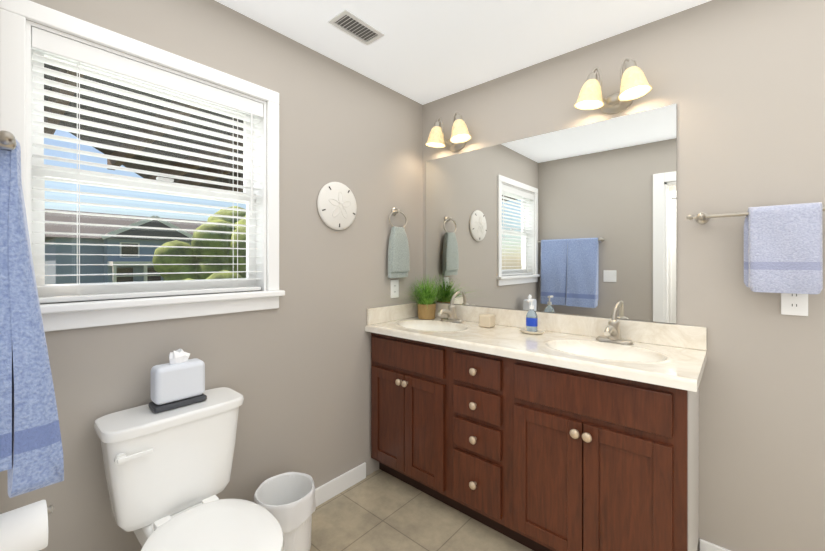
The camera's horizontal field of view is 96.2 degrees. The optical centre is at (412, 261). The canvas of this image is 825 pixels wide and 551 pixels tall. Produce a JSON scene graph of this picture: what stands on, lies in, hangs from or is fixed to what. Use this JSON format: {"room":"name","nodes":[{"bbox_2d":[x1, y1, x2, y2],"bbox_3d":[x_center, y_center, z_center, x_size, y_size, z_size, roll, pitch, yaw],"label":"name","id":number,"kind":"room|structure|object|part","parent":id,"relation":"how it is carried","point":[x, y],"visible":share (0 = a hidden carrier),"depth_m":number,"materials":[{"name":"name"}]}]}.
{"room":"bathroom","nodes":[
{"label":"bathroom","id":0,"kind":"room"},
{"bbox_2d":[0,0,422,550],"bbox_3d":[-1.116,0.090,1.459,0.150,2.480,3.450,0,0,41],"label":"wall","id":1,"kind":"structure","parent":0,"point":[294,369],"depth_m":1.89,"materials":[{"name":"beige paint"}]},
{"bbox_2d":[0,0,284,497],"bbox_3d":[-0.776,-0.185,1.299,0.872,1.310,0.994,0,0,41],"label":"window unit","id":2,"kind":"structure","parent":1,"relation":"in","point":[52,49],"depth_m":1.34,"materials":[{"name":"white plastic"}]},
{"bbox_3d":[-0.995,0.108,0.924,0.709,0.724,0.141,0,0,41],"label":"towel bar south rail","id":3,"kind":"part","parent":2,"relation":"part of","materials":[{"name":"blue fabric"}]},
{"bbox_2d":[44,64,242,191],"bbox_3d":[-0.731,-0.915,4.342,3.040,0.250,6.600,0,0,41],"label":"soffit","id":4,"kind":"structure","parent":1,"relation":"attached to","point":[128,146],"depth_m":2.51,"materials":[{"name":"black"}]},
{"bbox_2d":[317,182,356,229],"bbox_3d":[-0.419,-0.320,2.112,0.038,0.276,0.276,0,0,41],"label":"decoration","id":5,"kind":"object","parent":1,"relation":"attached to","point":[336,206],"visible":1,"depth_m":2.09,"materials":[{"name":"white ceramic"}]},
{"bbox_2d":[315,462,365,506],"bbox_3d":[-0.801,1.282,1.694,0.016,0.095,1.558,0,0,41],"label":"baseboard","id":6,"kind":"structure","parent":1,"relation":"attached to","point":[325,492],"depth_m":2.13,"materials":[{"name":"white wood"}]},
{"bbox_2d":[391,280,398,297],"bbox_3d":[-0.119,0.180,2.481,0.007,0.120,0.075,0,0,41],"label":"electrical outlet","id":7,"kind":"object","parent":1,"relation":"attached to","point":[394,288],"visible":1,"depth_m":2.48,"materials":[{"name":"white plastic"}]},
{"bbox_2d":[388,208,409,277],"bbox_3d":[-0.098,-0.130,2.457,0.070,0.467,0.179,0,0,41],"label":"towel ring","id":8,"kind":"object","parent":1,"relation":"attached to","point":[398,258],"visible":1,"depth_m":2.42,"materials":[{"name":"grey fabric"}]},
{"bbox_2d":[310,469,532,550],"bbox_3d":[0.083,1.390,0.513,3.200,0.120,3.600,0,0,41],"label":"floor","id":9,"kind":"structure","parent":0,"point":[378,510],"depth_m":1.88,"materials":[{"name":"tile"}]},
{"bbox_2d":[94,387,283,550],"bbox_3d":[-0.712,0.937,1.240,0.715,0.784,0.458,0,0,41],"label":"toilet","id":10,"kind":"object","parent":9,"relation":"on","point":[168,474],"visible":0.96,"depth_m":1.27,"materials":[{"name":"white ceramic"}]},
{"bbox_2d":[148,349,206,412],"bbox_3d":[-0.895,0.438,1.416,0.090,0.211,0.175,0,0,41],"label":"tissue box","id":11,"kind":"object","parent":10,"relation":"on","point":[178,381],"visible":1,"depth_m":1.38,"materials":[{"name":"grey plastic"}]},
{"bbox_2d":[254,472,315,550],"bbox_3d":[-0.557,1.159,1.621,0.255,0.341,0.258,0,0,41],"label":"trash can","id":12,"kind":"object","parent":9,"relation":"on","point":[286,500],"visible":0.85,"depth_m":1.59,"materials":[{"name":"white plastic"}]},
{"bbox_2d":[365,302,706,550],"bbox_3d":[0.503,0.808,1.959,1.628,1.041,0.564,0,0,41],"label":"bathroom vanity","id":13,"kind":"object","parent":9,"relation":"on","point":[564,432],"visible":0.88,"depth_m":1.65,"materials":[{"name":"brown wood"}]},
{"bbox_2d":[372,274,454,319],"bbox_3d":[0.097,0.233,2.275,0.538,0.311,0.558,0,0,41],"label":"plant pot","id":14,"kind":"object","parent":13,"relation":"on","point":[426,305],"visible":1,"depth_m":2.49,"materials":[{"name":"brown"}]},
{"bbox_2d":[438,291,462,322],"bbox_3d":[0.235,0.292,2.406,0.164,0.193,0.207,0,0,41],"label":"faucet","id":15,"kind":"object","parent":13,"relation":"on","point":[450,312],"visible":1,"depth_m":2.41,"materials":[{"name":"silver metal"}]},
{"bbox_2d":[479,314,494,327],"bbox_3d":[0.448,0.352,2.221,0.075,0.074,0.075,0,0,41],"label":"candle","id":16,"kind":"object","parent":13,"relation":"on","point":[487,320],"visible":1,"depth_m":2.19,"materials":[{"name":"beige wax"}]},
{"bbox_2d":[519,328,544,333],"bbox_3d":[0.653,0.381,2.026,0.136,0.014,0.094,0,0,41],"label":"soap dish","id":17,"kind":"object","parent":13,"relation":"on","point":[523,330],"visible":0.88,"depth_m":2.00,"materials":[{"name":"beige ceramic"}]},
{"bbox_2d":[526,299,537,331],"bbox_3d":[0.646,0.291,2.018,0.059,0.176,0.060,0,0,41],"label":"soap dispenser","id":18,"kind":"object","parent":17,"relation":"on","point":[531,321],"visible":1,"depth_m":2.01,"materials":[{"name":"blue plastic"}]},
{"bbox_2d":[596,301,632,344],"bbox_3d":[0.958,0.292,1.775,0.164,0.193,0.207,0,0,41],"label":"faucet","id":19,"kind":"object","parent":13,"relation":"on","point":[612,332],"visible":1,"depth_m":1.78,"materials":[{"name":"silver metal"}]},
{"bbox_2d":[215,0,710,104],"bbox_3d":[0.083,-1.210,0.513,3.200,0.120,3.600,0,0,41],"label":"ceiling","id":20,"kind":"structure","parent":0,"point":[422,52],"depth_m":1.85,"materials":[{"name":"white paint"}]},
{"bbox_2d":[328,9,384,44],"bbox_3d":[-0.272,-1.144,1.818,0.130,0.010,0.250,0,0,41],"label":"ceiling vent","id":21,"kind":"object","parent":20,"relation":"in","point":[353,25],"visible":1,"depth_m":1.81,"materials":[{"name":"white plastic"}]},
{"bbox_2d":[423,0,824,550],"bbox_3d":[1.217,0.090,1.813,3.200,2.480,0.150,0,0,41],"label":"wall","id":22,"kind":"structure","parent":0,"point":[740,84],"depth_m":1.58,"materials":[{"name":"beige paint"}]},
{"bbox_2d":[425,112,470,150],"bbox_3d":[0.243,-0.860,2.446,0.340,0.215,0.174,0,0,41],"label":"sconce","id":23,"kind":"object","parent":22,"relation":"attached to","point":[460,137],"visible":1,"depth_m":2.44,"materials":[{"name":"beige glass"}]},
{"bbox_2d":[426,104,675,323],"bbox_3d":[0.658,-0.223,2.196,1.485,1.014,0.006,0,0,41],"label":"mirror","id":24,"kind":"object","parent":22,"relation":"attached to","point":[579,220],"visible":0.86,"depth_m":2.03,"materials":[{"name":"clear glass"}]},
{"bbox_2d":[574,58,651,113],"bbox_3d":[0.974,-0.860,1.808,0.340,0.215,0.174,0,0,41],"label":"sconce","id":25,"kind":"object","parent":22,"relation":"attached to","point":[634,84],"visible":1,"depth_m":1.81,"materials":[{"name":"beige glass"}]},
{"bbox_2d":[699,539,730,550],"bbox_3d":[1.760,1.282,1.231,1.276,0.095,0.013,0,0,41],"label":"baseboard","id":26,"kind":"structure","parent":22,"relation":"attached to","point":[704,545],"depth_m":1.62,"materials":[{"name":"white"}]},
{"bbox_2d":[687,202,824,293],"bbox_3d":[1.466,-0.051,1.426,0.659,0.341,0.103,0,0,41],"label":"towel bar","id":27,"kind":"object","parent":22,"relation":"attached to","point":[783,248],"visible":1,"depth_m":1.41,"materials":[{"name":"fabric"}]},
{"bbox_2d":[781,293,807,315],"bbox_3d":[1.504,0.150,1.457,0.075,0.120,0.007,0,0,41],"label":"electrical outlet","id":28,"kind":"object","parent":22,"relation":"attached to","point":[794,304],"visible":0.69,"depth_m":1.46,"materials":[{"name":"white plastic"}]},
{"bbox_3d":[-0.266,0.090,0.114,2.900,2.480,0.120,0,0,41],"label":"wall","id":29,"kind":"structure","parent":0,"visible":0},
{"bbox_2d":[0,500,53,550],"bbox_3d":[-0.971,0.665,0.903,0.112,0.112,0.140,0,0,41],"label":"toilet paper holder","id":30,"kind":"object","parent":29,"relation":"attached to","point":[24,528],"visible":1,"depth_m":0.89,"materials":[{"name":"white paper"}]},
{"label":"outside","id":31,"kind":"structure","parent":0,"visible":0},
{"bbox_3d":[-26.364,4.580,25.774,69.830,0.200,90.000,0,0,41],"label":"ground","id":32,"kind":"structure","parent":31,"visible":0},
{"bbox_2d":[45,209,206,284],"bbox_3d":[-23.647,0.180,32.029,12.700,8.600,12.000,0,0,41],"label":"house","id":33,"kind":"structure","parent":32,"relation":"on","point":[117,258],"depth_m":27.56,"materials":[{"name":"blue"}]},
{"bbox_2d":[152,206,245,280],"bbox_3d":[-22.291,0.429,22.496,28.885,8.735,35.405,0,0,41],"label":"trees","id":34,"kind":"object","parent":32,"relation":"on","point":[188,251],"depth_m":21.34,"materials":[{"name":"green plant"}]}
]}

